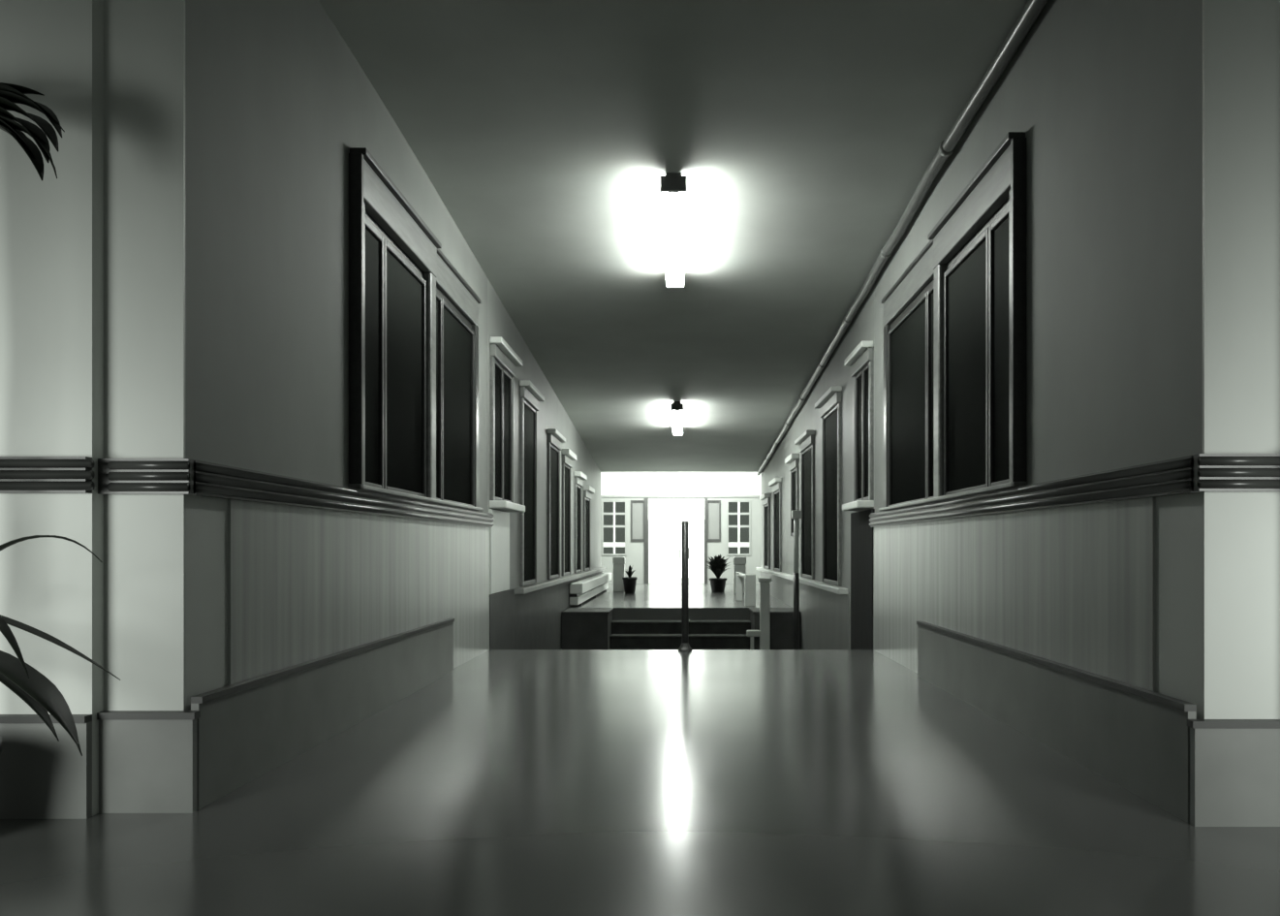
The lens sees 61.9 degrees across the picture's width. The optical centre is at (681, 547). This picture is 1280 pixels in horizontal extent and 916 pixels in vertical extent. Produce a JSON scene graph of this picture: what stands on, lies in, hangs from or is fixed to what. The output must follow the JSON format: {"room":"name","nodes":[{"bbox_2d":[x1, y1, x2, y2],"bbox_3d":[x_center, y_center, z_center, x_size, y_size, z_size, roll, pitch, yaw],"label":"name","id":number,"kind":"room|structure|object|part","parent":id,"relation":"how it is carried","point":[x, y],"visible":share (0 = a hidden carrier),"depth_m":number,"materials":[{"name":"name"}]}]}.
{"room":"building corridor","nodes":[
{"label":"building corridor","id":0,"kind":"room"},
{"bbox_2d":[0,0,193,815],"bbox_3d":[-2.732,-0.905,3.152,2.535,3.390,0.126,0,0,0],"label":"wall","id":1,"kind":"structure","parent":0,"point":[92,255],"depth_m":3.15,"materials":[{"name":"paint"}]},
{"bbox_3d":[-2.732,-0.212,3.153,2.535,0.105,0.102,0,0,0],"label":"chair rail","id":2,"kind":"part","parent":1,"relation":"part of","materials":[{"name":"brown wood"}]},
{"bbox_2d":[0,710,200,818],"bbox_3d":[-2.723,0.640,3.150,2.555,0.300,0.106,0,0,0],"label":"baseboard","id":3,"kind":"structure","parent":1,"relation":"attached to","point":[147,759],"depth_m":3.17,"materials":[{"name":"paint"}]},
{"bbox_2d":[185,0,493,710],"bbox_3d":[-1.586,-0.905,5.733,0.268,3.390,5.034,0,0,0],"label":"wall","id":4,"kind":"structure","parent":0,"point":[288,564],"depth_m":4.02,"materials":[{"name":"paint"}]},
{"bbox_2d":[190,618,454,809],"bbox_3d":[-1.462,0.620,5.008,0.034,0.340,3.584,0,0,0],"label":"baseboard","id":5,"kind":"structure","parent":4,"relation":"attached to","point":[247,729],"depth_m":4.09,"materials":[{"name":"paint"}]},
{"bbox_3d":[-1.482,-0.212,5.733,0.034,0.105,5.034,0,0,0],"label":"chair rail","id":6,"kind":"part","parent":4,"relation":"part of","materials":[{"name":"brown wood"}]},
{"bbox_2d":[347,147,483,510],"bbox_3d":[-1.532,-1.037,6.280,0.215,1.546,2.960,0,0,0],"label":"window","id":7,"kind":"structure","parent":4,"relation":"in","point":[414,355],"depth_m":5.79,"materials":[{"name":"brown wood"}]},
{"bbox_3d":[-1.499,-0.913,5.135,0.006,1.214,0.310,0,0,0],"label":"pane","id":8,"kind":"part","parent":7,"relation":"part of","materials":[{"name":"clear glass"}]},
{"bbox_3d":[-1.504,-0.907,5.135,0.045,1.285,0.370,0,0,0],"label":"sash","id":9,"kind":"part","parent":7,"relation":"part of","materials":[{"name":"black wood"}]},
{"bbox_3d":[-1.499,-0.913,5.763,0.006,1.214,0.802,0,0,0],"label":"pane","id":10,"kind":"part","parent":7,"relation":"part of","materials":[{"name":"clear glass"}]},
{"bbox_3d":[-1.504,-0.907,5.763,0.045,1.285,0.862,0,0,0],"label":"sash","id":11,"kind":"part","parent":7,"relation":"part of","materials":[{"name":"black wood"}]},
{"bbox_3d":[-1.540,-0.276,6.280,0.200,0.022,2.960,0,0,0],"label":"sill","id":12,"kind":"part","parent":7,"relation":"part of","materials":[{"name":"brown wood"}]},
{"bbox_3d":[-1.570,-1.575,6.295,0.140,0.050,2.690,0,0,0],"label":"head rail","id":13,"kind":"part","parent":7,"relation":"part of","materials":[{"name":"black wood"}]},
{"bbox_3d":[-1.499,-0.912,6.478,0.006,1.226,0.214,0,0,0],"label":"pane","id":14,"kind":"part","parent":7,"relation":"part of","materials":[{"name":"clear glass"}]},
{"bbox_3d":[-1.504,-0.907,6.478,0.045,1.285,0.264,0,0,0],"label":"sash","id":15,"kind":"part","parent":7,"relation":"part of","materials":[{"name":"black wood"}]},
{"bbox_3d":[-1.499,-0.912,7.131,0.006,1.226,0.968,0,0,0],"label":"pane","id":16,"kind":"part","parent":7,"relation":"part of","materials":[{"name":"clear glass"}]},
{"bbox_3d":[-1.504,-0.907,7.131,0.045,1.285,1.018,0,0,0],"label":"sash","id":17,"kind":"part","parent":7,"relation":"part of","materials":[{"name":"black wood"}]},
{"bbox_2d":[487,279,605,649],"bbox_3d":[-1.565,-0.485,14.125,0.310,4.230,11.750,0,0,0],"label":"wall","id":18,"kind":"structure","parent":0,"point":[529,616],"depth_m":10.68,"materials":[{"name":"paint"}]},
{"bbox_3d":[-1.490,0.030,8.750,0.020,0.660,0.900,0,0,0],"label":"panel","id":19,"kind":"part","parent":18,"relation":"part of","materials":[{"name":"white paint"}]},
{"bbox_3d":[-1.490,0.897,8.850,0.020,1.065,1.180,0,0,0],"label":"panel","id":20,"kind":"part","parent":18,"relation":"part of","materials":[{"name":"grey paint"}]},
{"bbox_2d":[489,336,525,512],"bbox_3d":[-1.495,-0.980,8.875,0.250,1.340,1.090,0,0,0],"label":"window","id":21,"kind":"structure","parent":18,"relation":"in","point":[504,361],"depth_m":8.81,"materials":[{"name":"brown wood"}]},
{"bbox_3d":[-1.499,-0.940,8.643,0.006,1.071,0.406,0,0,0],"label":"pane","id":22,"kind":"part","parent":21,"relation":"part of","materials":[{"name":"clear glass"}]},
{"bbox_3d":[-1.504,-0.935,8.643,0.045,1.130,0.456,0,0,0],"label":"sash","id":23,"kind":"part","parent":21,"relation":"part of","materials":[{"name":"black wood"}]},
{"bbox_3d":[-1.499,-0.940,9.107,0.006,1.071,0.406,0,0,0],"label":"pane","id":24,"kind":"part","parent":21,"relation":"part of","materials":[{"name":"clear glass"}]},
{"bbox_3d":[-1.460,-0.340,8.855,0.180,0.060,1.030,0,0,0],"label":"sill","id":25,"kind":"part","parent":21,"relation":"part of","materials":[{"name":"white paint"}]},
{"bbox_3d":[-1.504,-0.935,9.107,0.045,1.130,0.456,0,0,0],"label":"sash","id":26,"kind":"part","parent":21,"relation":"part of","materials":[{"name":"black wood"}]},
{"bbox_2d":[519,380,544,586],"bbox_3d":[-1.510,-0.595,10.415,0.220,1.910,1.070,0,0,0],"label":"window","id":27,"kind":"structure","parent":18,"relation":"in","point":[530,395],"depth_m":10.43,"materials":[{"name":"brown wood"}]},
{"bbox_3d":[-1.499,-0.524,10.415,0.006,1.701,0.850,0,0,0],"label":"pane","id":28,"kind":"part","parent":27,"relation":"part of","materials":[{"name":"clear glass"}]},
{"bbox_3d":[-1.504,-0.520,10.415,0.045,1.760,0.900,0,0,0],"label":"sash","id":29,"kind":"part","parent":27,"relation":"part of","materials":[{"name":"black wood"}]},
{"bbox_2d":[547,428,565,579],"bbox_3d":[-1.510,-0.485,12.450,0.220,1.690,1.080,0,0,0],"label":"window","id":30,"kind":"structure","parent":18,"relation":"in","point":[555,439],"depth_m":12.44,"materials":[{"name":"brown wood"}]},
{"bbox_3d":[-1.499,-0.414,12.450,0.006,1.481,0.860,0,0,0],"label":"pane","id":31,"kind":"part","parent":30,"relation":"part of","materials":[{"name":"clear glass"}]},
{"bbox_3d":[-1.504,-0.410,12.450,0.045,1.540,0.910,0,0,0],"label":"sash","id":32,"kind":"part","parent":30,"relation":"part of","materials":[{"name":"black wood"}]},
{"bbox_2d":[561,448,576,576],"bbox_3d":[-1.510,-0.440,13.835,0.220,1.600,0.970,0,0,0],"label":"window","id":33,"kind":"structure","parent":18,"relation":"in","point":[568,455],"depth_m":13.89,"materials":[{"name":"brown wood"}]},
{"bbox_3d":[-1.499,-0.359,13.835,0.006,1.371,0.750,0,0,0],"label":"pane","id":34,"kind":"part","parent":33,"relation":"part of","materials":[{"name":"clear glass"}]},
{"bbox_3d":[-1.504,-0.355,13.835,0.045,1.430,0.800,0,0,0],"label":"sash","id":35,"kind":"part","parent":33,"relation":"part of","materials":[{"name":"black wood"}]},
{"bbox_2d":[574,470,587,572],"bbox_3d":[-1.510,-0.355,15.375,0.220,1.430,0.890,0,0,0],"label":"window","id":36,"kind":"structure","parent":18,"relation":"in","point":[579,476],"depth_m":15.45,"materials":[{"name":"brown wood"}]},
{"bbox_3d":[-1.499,-0.275,15.375,0.006,1.201,0.670,0,0,0],"label":"pane","id":37,"kind":"part","parent":36,"relation":"part of","materials":[{"name":"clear glass"}]},
{"bbox_3d":[-1.504,-0.270,15.375,0.045,1.260,0.720,0,0,0],"label":"sash","id":38,"kind":"part","parent":36,"relation":"part of","materials":[{"name":"black wood"}]},
{"bbox_2d":[583,485,594,570],"bbox_3d":[-1.510,-0.295,16.800,0.220,1.310,1.040,0,0,0],"label":"window","id":39,"kind":"structure","parent":18,"relation":"in","point":[587,489],"depth_m":16.80,"materials":[{"name":"brown wood"}]},
{"bbox_3d":[-1.499,-0.214,16.800,0.006,1.081,0.820,0,0,0],"label":"pane","id":40,"kind":"part","parent":39,"relation":"part of","materials":[{"name":"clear glass"}]},
{"bbox_3d":[-1.504,-0.210,16.800,0.045,1.140,0.870,0,0,0],"label":"sash","id":41,"kind":"part","parent":39,"relation":"part of","materials":[{"name":"black wood"}]},
{"bbox_2d":[561,607,613,649],"bbox_3d":[-1.183,1.110,13.565,0.585,0.640,0.869,0,0,0],"label":"wall","id":42,"kind":"structure","parent":0,"point":[582,628],"depth_m":13.14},
{"bbox_2d":[0,649,1279,915],"bbox_3d":[0.000,0.890,2.625,8.000,0.200,11.250,0,0,0],"label":"floor","id":43,"kind":"structure","parent":0,"point":[513,782],"depth_m":3.04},
{"bbox_2d":[0,82,120,755],"bbox_3d":[-1.866,-0.217,2.729,0.860,2.014,0.488,0,0,9],"label":"dracaena plant","id":44,"kind":"object","parent":43,"relation":"on","point":[28,683],"visible":1,"depth_m":2.77,"materials":[{"name":"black plant"}]},
{"bbox_3d":[-1.996,0.655,2.840,0.315,0.270,0.315,0,0,0],"label":"pot","id":45,"kind":"part","parent":44,"relation":"part of","materials":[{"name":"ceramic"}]},
{"bbox_2d":[318,0,1028,471],"bbox_3d":[0.000,-1.945,8.500,8.000,1.050,23.000,0,0,0],"label":"ceiling","id":46,"kind":"structure","parent":0,"point":[801,134],"depth_m":6.12,"materials":[{"name":"paint"}]},
{"bbox_2d":[660,172,686,287],"bbox_3d":[-0.045,-2.082,7.145,0.150,0.232,1.850,0,0,0],"label":"lamp","id":47,"kind":"object","parent":46,"relation":"attached to","point":[672,184],"visible":1,"depth_m":6.86,"materials":[{"name":"white paint"}]},
{"bbox_3d":[-0.045,-2.127,6.235,0.150,0.086,0.030,0,0,0],"label":"plate","id":48,"kind":"part","parent":47,"relation":"part of","materials":[{"name":"black metal"}]},
{"bbox_3d":[-0.045,-2.002,8.060,0.130,0.071,0.020,0,0,0],"label":"plate","id":49,"kind":"part","parent":47,"relation":"part of","materials":[{"name":"white paint"}]},
{"bbox_2d":[671,401,683,435],"bbox_3d":[-0.050,-1.691,14.045,0.150,0.232,1.850,0,0,0],"label":"lamp","id":50,"kind":"object","parent":46,"relation":"hanging from","point":[676,406],"visible":1,"depth_m":13.76,"materials":[{"name":"white paint"}]},
{"bbox_3d":[-0.050,-1.736,13.135,0.150,0.087,0.030,0,0,0],"label":"plate","id":51,"kind":"part","parent":50,"relation":"part of","materials":[{"name":"black metal"}]},
{"bbox_2d":[600,471,760,583],"bbox_3d":[0.000,-0.780,23.585,5.600,3.140,0.230,0,0,0],"label":"wall","id":52,"kind":"structure","parent":0,"point":[723,486],"depth_m":23.49,"materials":[{"name":"paint"}]},
{"bbox_2d":[601,499,626,555],"bbox_3d":[-1.474,-0.438,23.520,0.556,1.218,0.080,0,0,0],"label":"window","id":53,"kind":"structure","parent":52,"relation":"in","point":[613,544],"depth_m":23.48,"materials":[{"name":"grey paint"}]},
{"bbox_2d":[630,499,644,541],"bbox_3d":[-0.951,-0.588,23.520,0.320,0.919,0.080,0,0,0],"label":"window","id":54,"kind":"structure","parent":52,"relation":"in","point":[637,506],"depth_m":23.53,"materials":[{"name":"glass"}]},
{"bbox_3d":[-0.951,-0.600,23.535,0.250,0.824,0.010,0,0,0],"label":"pane","id":55,"kind":"part","parent":54,"relation":"part of","materials":[{"name":"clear glass"}]},
{"bbox_2d":[644,498,707,583],"bbox_3d":[-0.122,-0.150,23.530,1.389,1.880,0.140,0,0,0],"label":"door","id":56,"kind":"structure","parent":52,"relation":"in","point":[663,516],"depth_m":23.55,"materials":[{"name":"metal"}]},
{"bbox_3d":[-0.331,0.081,23.555,0.670,1.178,0.010,0,0,0],"label":"pane","id":57,"kind":"part","parent":56,"relation":"part of","materials":[{"name":"grey glass"}]},
{"bbox_3d":[-0.107,-0.859,23.560,1.239,0.461,0.020,0,0,0],"label":"transom pane","id":58,"kind":"part","parent":56,"relation":"part of","materials":[{"name":"grey glass"}]},
{"bbox_3d":[0.288,0.081,23.555,0.329,1.178,0.010,0,0,0],"label":"pane","id":59,"kind":"part","parent":56,"relation":"part of","materials":[{"name":"grey glass"}]},
{"bbox_3d":[0.000,-1.132,23.485,5.600,0.043,0.030,0,0,0],"label":"picture rail","id":60,"kind":"part","parent":52,"relation":"part of","materials":[{"name":"grey paint"}]},
{"bbox_2d":[707,499,720,541],"bbox_3d":[0.716,-0.588,23.520,0.320,0.919,0.080,0,0,0],"label":"window","id":61,"kind":"structure","parent":52,"relation":"in","point":[713,506],"depth_m":23.53,"materials":[{"name":"glass"}]},
{"bbox_3d":[0.716,-0.600,23.535,0.250,0.824,0.010,0,0,0],"label":"pane","id":62,"kind":"part","parent":61,"relation":"part of","materials":[{"name":"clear glass"}]},
{"bbox_2d":[726,499,750,555],"bbox_3d":[1.271,-0.438,23.520,0.534,1.218,0.080,0,0,0],"label":"window","id":63,"kind":"structure","parent":52,"relation":"in","point":[737,544],"depth_m":23.48,"materials":[{"name":"grey paint"}]},
{"bbox_2d":[569,583,792,620],"bbox_3d":[0.000,0.890,18.750,5.600,0.200,9.500,0,0,0],"label":"floor","id":64,"kind":"structure","parent":0,"point":[649,601],"depth_m":15.11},
{"bbox_2d":[569,572,611,605],"bbox_3d":[-1.387,0.630,17.005,0.175,0.320,5.890,0,0,0],"label":"baseboard heater","id":65,"kind":"object","parent":64,"relation":"on","point":[581,590],"visible":1,"depth_m":15.31,"materials":[{"name":"white paint"}]},
{"bbox_3d":[-1.417,0.705,16.990,0.115,0.110,5.820,0,0,0],"label":"casing","id":66,"kind":"part","parent":65,"relation":"part of","materials":[{"name":"white paint"}]},
{"bbox_2d":[569,572,611,593],"bbox_3d":[-1.387,0.540,17.005,0.175,0.140,5.890,0,0,0],"label":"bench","id":67,"kind":"object","parent":65,"relation":"attached to","point":[586,585],"depth_m":15.46,"materials":[{"name":"white paint"}]},
{"bbox_2d":[612,556,624,592],"bbox_3d":[-1.120,0.475,19.200,0.220,0.630,0.260,0,0,0],"label":"waste bin","id":68,"kind":"object","parent":64,"relation":"on","point":[618,562],"visible":0.93,"depth_m":19.08,"materials":[{"name":"white paint"}]},
{"bbox_3d":[-1.120,0.230,19.200,0.220,0.140,0.260,0,0,0],"label":"lid","id":69,"kind":"part","parent":68,"relation":"part of","materials":[{"name":"white paint"}]},
{"bbox_2d":[622,564,637,593],"bbox_3d":[-0.887,0.542,18.400,0.262,0.496,0.262,0,0,0],"label":"potted plant","id":70,"kind":"object","parent":64,"relation":"on","point":[629,581],"visible":0.99,"depth_m":18.32,"materials":[{"name":"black plant"}]},
{"bbox_3d":[-0.887,0.650,18.400,0.262,0.280,0.262,0,0,0],"label":"pot","id":71,"kind":"part","parent":70,"relation":"part of","materials":[{"name":"ceramic"}]},
{"bbox_2d":[705,554,730,592],"bbox_3d":[0.661,0.451,19.217,0.475,0.679,0.468,0,0,31],"label":"potted plant","id":72,"kind":"object","parent":64,"relation":"on","point":[717,565],"visible":1,"depth_m":19.10,"materials":[{"name":"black plant"}]},
{"bbox_3d":[0.663,0.670,19.200,0.336,0.240,0.336,0,0,0],"label":"pot","id":73,"kind":"part","parent":72,"relation":"part of","materials":[{"name":"ceramic"}]},
{"bbox_2d":[733,556,746,593],"bbox_3d":[1.020,0.475,18.600,0.220,0.630,0.260,0,0,0],"label":"waste bin","id":74,"kind":"object","parent":64,"relation":"on","point":[739,562],"visible":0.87,"depth_m":18.48,"materials":[{"name":"white paint"}]},
{"bbox_3d":[1.020,0.230,18.600,0.220,0.140,0.260,0,0,0],"label":"lid","id":75,"kind":"part","parent":74,"relation":"part of","materials":[{"name":"white paint"}]},
{"bbox_2d":[735,571,755,606],"bbox_3d":[0.907,0.575,15.100,0.152,0.430,1.505,0,0,-2],"label":"guard rail","id":76,"kind":"object","parent":64,"relation":"on","point":[749,578],"visible":1,"depth_m":14.35,"materials":[{"name":"white paint"}]},
{"bbox_3d":[0.860,0.575,15.800,0.100,0.430,0.100,0,0,0],"label":"post","id":77,"kind":"part","parent":76,"relation":"part of","materials":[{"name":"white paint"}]},
{"bbox_3d":[0.930,0.575,14.400,0.150,0.430,0.100,0,0,0],"label":"post","id":78,"kind":"part","parent":76,"relation":"part of","materials":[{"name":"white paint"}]},
{"bbox_2d":[749,607,801,649],"bbox_3d":[1.183,1.110,13.565,0.585,0.640,0.869,0,0,0],"label":"wall","id":79,"kind":"structure","parent":0,"point":[781,618],"depth_m":13.14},
{"bbox_2d":[756,282,874,649],"bbox_3d":[1.565,-0.485,14.125,0.310,4.230,11.750,0,0,0],"label":"wall","id":80,"kind":"structure","parent":0,"point":[832,616],"depth_m":10.40,"materials":[{"name":"paint"}]},
{"bbox_2d":[759,493,770,568],"bbox_3d":[1.510,-0.280,18.475,0.220,1.280,1.090,0,0,0],"label":"window","id":81,"kind":"structure","parent":80,"relation":"in","point":[765,497],"depth_m":18.52,"materials":[{"name":"brown wood"}]},
{"bbox_3d":[1.504,-0.195,18.475,0.045,1.110,0.920,0,0,0],"label":"sash","id":82,"kind":"part","parent":81,"relation":"part of","materials":[{"name":"black wood"}]},
{"bbox_3d":[1.499,-0.200,18.475,0.006,1.051,0.870,0,0,0],"label":"pane","id":83,"kind":"part","parent":81,"relation":"part of","materials":[{"name":"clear glass"}]},
{"bbox_2d":[768,476,781,571],"bbox_3d":[1.510,-0.345,16.475,0.220,1.410,1.190,0,0,0],"label":"window","id":84,"kind":"structure","parent":80,"relation":"in","point":[776,483],"depth_m":16.46,"materials":[{"name":"brown wood"}]},
{"bbox_3d":[1.504,-0.260,16.475,0.045,1.240,1.020,0,0,0],"label":"sash","id":85,"kind":"part","parent":84,"relation":"part of","materials":[{"name":"black wood"}]},
{"bbox_3d":[1.499,-0.265,16.475,0.006,1.181,0.970,0,0,0],"label":"pane","id":86,"kind":"part","parent":84,"relation":"part of","materials":[{"name":"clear glass"}]},
{"bbox_2d":[784,453,799,535],"bbox_3d":[1.510,-0.680,13.970,0.220,1.040,0.840,0,0,0],"label":"window","id":87,"kind":"structure","parent":80,"relation":"in","point":[792,459],"depth_m":13.98,"materials":[{"name":"brown wood"}]},
{"bbox_3d":[1.504,-0.595,13.970,0.045,0.870,0.670,0,0,0],"label":"sash","id":88,"kind":"part","parent":87,"relation":"part of","materials":[{"name":"black wood"}]},
{"bbox_3d":[1.499,-0.600,13.970,0.006,0.811,0.620,0,0,0],"label":"pane","id":89,"kind":"part","parent":87,"relation":"part of","materials":[{"name":"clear glass"}]},
{"bbox_2d":[794,429,814,579],"bbox_3d":[1.510,-0.480,12.550,0.220,1.680,1.240,0,0,0],"label":"window","id":90,"kind":"structure","parent":80,"relation":"in","point":[806,440],"depth_m":12.51,"materials":[{"name":"brown wood"}]},
{"bbox_3d":[1.504,-0.405,12.550,0.045,1.530,1.070,0,0,0],"label":"sash","id":91,"kind":"part","parent":90,"relation":"part of","materials":[{"name":"black wood"}]},
{"bbox_3d":[1.499,-0.409,12.550,0.006,1.471,1.020,0,0,0],"label":"pane","id":92,"kind":"part","parent":90,"relation":"part of","materials":[{"name":"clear glass"}]},
{"bbox_2d":[814,385,842,586],"bbox_3d":[1.510,-0.575,10.570,0.220,1.870,1.240,0,0,0],"label":"window","id":93,"kind":"structure","parent":80,"relation":"in","point":[829,403],"depth_m":10.56,"materials":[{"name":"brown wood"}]},
{"bbox_3d":[1.504,-0.500,10.570,0.045,1.720,1.070,0,0,0],"label":"sash","id":94,"kind":"part","parent":93,"relation":"part of","materials":[{"name":"black wood"}]},
{"bbox_3d":[1.499,-0.504,10.570,0.006,1.661,1.020,0,0,0],"label":"pane","id":95,"kind":"part","parent":93,"relation":"part of","materials":[{"name":"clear glass"}]},
{"bbox_2d":[842,341,874,510],"bbox_3d":[1.495,-0.960,8.720,0.250,1.300,0.860,0,0,0],"label":"window","id":96,"kind":"structure","parent":80,"relation":"in","point":[860,360],"depth_m":8.69,"materials":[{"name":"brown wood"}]},
{"bbox_3d":[1.460,-0.340,8.700,0.180,0.060,0.800,0,0,0],"label":"sill","id":97,"kind":"part","parent":96,"relation":"part of","materials":[{"name":"white paint"}]},
{"bbox_3d":[1.504,-0.915,8.895,0.045,1.090,0.341,0,0,0],"label":"sash","id":98,"kind":"part","parent":96,"relation":"part of","materials":[{"name":"black wood"}]},
{"bbox_3d":[1.499,-0.919,8.895,0.006,1.031,0.291,0,0,0],"label":"pane","id":99,"kind":"part","parent":96,"relation":"part of","materials":[{"name":"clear glass"}]},
{"bbox_3d":[1.504,-0.915,8.546,0.045,1.090,0.341,0,0,0],"label":"sash","id":100,"kind":"part","parent":96,"relation":"part of","materials":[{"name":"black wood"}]},
{"bbox_3d":[1.499,-0.919,8.546,0.006,1.031,0.291,0,0,0],"label":"pane","id":101,"kind":"part","parent":96,"relation":"part of","materials":[{"name":"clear glass"}]},
{"bbox_3d":[1.490,0.565,8.780,0.020,1.730,1.040,0,0,0],"label":"panel","id":102,"kind":"part","parent":80,"relation":"part of","materials":[{"name":"grey paint"}]},
{"bbox_2d":[756,0,1048,475],"bbox_3d":[1.445,-1.801,11.576,0.093,0.908,16.752,0,0,0],"label":"pipe","id":103,"kind":"object","parent":80,"relation":"attached to","point":[1033,9],"visible":1,"depth_m":5.95,"materials":[{"name":"metal"}]},
{"bbox_2d":[869,0,1202,718],"bbox_3d":[1.586,-0.905,5.655,0.268,3.390,5.190,0,0,0],"label":"wall","id":104,"kind":"structure","parent":0,"point":[1094,564],"depth_m":3.88,"materials":[{"name":"paint"}]},
{"bbox_2d":[878,131,1027,510],"bbox_3d":[1.532,-1.037,6.190,0.215,1.546,3.140,0,0,0],"label":"window","id":105,"kind":"structure","parent":104,"relation":"in","point":[954,358],"depth_m":5.65,"materials":[{"name":"brown wood"}]},
{"bbox_3d":[1.504,-0.907,7.041,0.045,1.285,1.198,0,0,0],"label":"sash","id":106,"kind":"part","parent":105,"relation":"part of","materials":[{"name":"black wood"}]},
{"bbox_3d":[1.499,-0.912,7.041,0.006,1.226,1.148,0,0,0],"label":"pane","id":107,"kind":"part","parent":105,"relation":"part of","materials":[{"name":"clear glass"}]},
{"bbox_3d":[1.504,-0.907,6.298,0.045,1.285,0.264,0,0,0],"label":"sash","id":108,"kind":"part","parent":105,"relation":"part of","materials":[{"name":"black wood"}]},
{"bbox_3d":[1.499,-0.912,6.298,0.006,1.226,0.214,0,0,0],"label":"pane","id":109,"kind":"part","parent":105,"relation":"part of","materials":[{"name":"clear glass"}]},
{"bbox_3d":[1.570,-1.575,6.205,0.140,0.050,2.870,0,0,0],"label":"head rail","id":110,"kind":"part","parent":105,"relation":"part of","materials":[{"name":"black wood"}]},
{"bbox_3d":[1.540,-0.276,6.190,0.200,0.022,3.140,0,0,0],"label":"sill","id":111,"kind":"part","parent":105,"relation":"part of","materials":[{"name":"grey wood"}]},
{"bbox_3d":[1.504,-0.907,5.583,0.045,1.285,0.862,0,0,0],"label":"sash","id":112,"kind":"part","parent":105,"relation":"part of","materials":[{"name":"black wood"}]},
{"bbox_3d":[1.499,-0.913,5.583,0.006,1.214,0.802,0,0,0],"label":"pane","id":113,"kind":"part","parent":105,"relation":"part of","materials":[{"name":"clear glass"}]},
{"bbox_3d":[1.504,-0.907,4.955,0.045,1.285,0.370,0,0,0],"label":"sash","id":114,"kind":"part","parent":105,"relation":"part of","materials":[{"name":"black wood"}]},
{"bbox_3d":[1.499,-0.913,4.955,0.006,1.214,0.310,0,0,0],"label":"pane","id":115,"kind":"part","parent":105,"relation":"part of","materials":[{"name":"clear glass"}]},
{"bbox_3d":[1.482,-0.212,5.655,0.034,0.105,5.190,0,0,0],"label":"chair rail","id":116,"kind":"part","parent":104,"relation":"part of","materials":[{"name":"grey wood"}]},
{"bbox_2d":[916,621,1196,822],"bbox_3d":[1.462,0.620,4.805,0.034,0.340,3.490,0,0,0],"label":"baseboard","id":117,"kind":"structure","parent":104,"relation":"attached to","point":[1137,738],"depth_m":3.92,"materials":[{"name":"paint"}]},
{"bbox_2d":[1193,0,1279,718],"bbox_3d":[2.732,-0.905,2.996,2.535,3.390,0.126,0,0,0],"label":"wall","id":118,"kind":"structure","parent":0,"point":[1236,472],"depth_m":3.05,"materials":[{"name":"paint"}]},
{"bbox_2d":[1186,718,1279,826],"bbox_3d":[2.723,0.640,2.994,2.555,0.300,0.106,0,0,0],"label":"baseboard","id":119,"kind":"structure","parent":118,"relation":"attached to","point":[1234,764],"depth_m":3.02,"materials":[{"name":"paint"}]},
{"bbox_3d":[2.732,-0.212,2.997,2.535,0.105,0.102,0,0,0],"label":"chair rail","id":120,"kind":"part","parent":118,"relation":"part of","materials":[{"name":"grey wood"}]},
{"bbox_3d":[0.000,1.530,11.125,3.100,0.200,4.070,0,0,0],"label":"floor","id":121,"kind":"structure","parent":0,"visible":0},
{"bbox_2d":[609,620,750,649],"bbox_3d":[0.000,1.290,13.570,1.800,0.680,0.860,0,0,0],"label":"stairs up","id":122,"kind":"structure","parent":121,"relation":"on","point":[625,634],"depth_m":13.64,"materials":[{"name":"rubber"}]},
{"bbox_2d":[678,520,691,651],"bbox_3d":[0.030,0.611,8.739,0.110,1.638,1.228,0,0,0],"label":"stair railing","id":123,"kind":"object","parent":121,"relation":"on","point":[684,646],"visible":0.94,"depth_m":8.16,"materials":[{"name":"metal"}]},
{"bbox_3d":[0.030,0.285,8.180,0.054,0.970,0.054,0,0,0],"label":"post","id":124,"kind":"part","parent":123,"relation":"part of","materials":[{"name":"metal"}]},
{"bbox_2d":[746,577,771,649],"bbox_3d":[0.953,0.900,13.057,0.305,1.060,0.135,0,0,0],"label":"newel post","id":125,"kind":"object","parent":121,"relation":"on","point":[764,633],"visible":0.84,"depth_m":13.01,"materials":[{"name":"white paint"}]},
{"bbox_2d":[791,509,800,649],"bbox_3d":[1.360,0.495,12.600,0.100,1.870,0.100,0,0,0],"label":"post","id":126,"kind":"object","parent":121,"relation":"on","point":[796,514],"visible":0.94,"depth_m":12.57,"materials":[{"name":"metal"}]}
]}

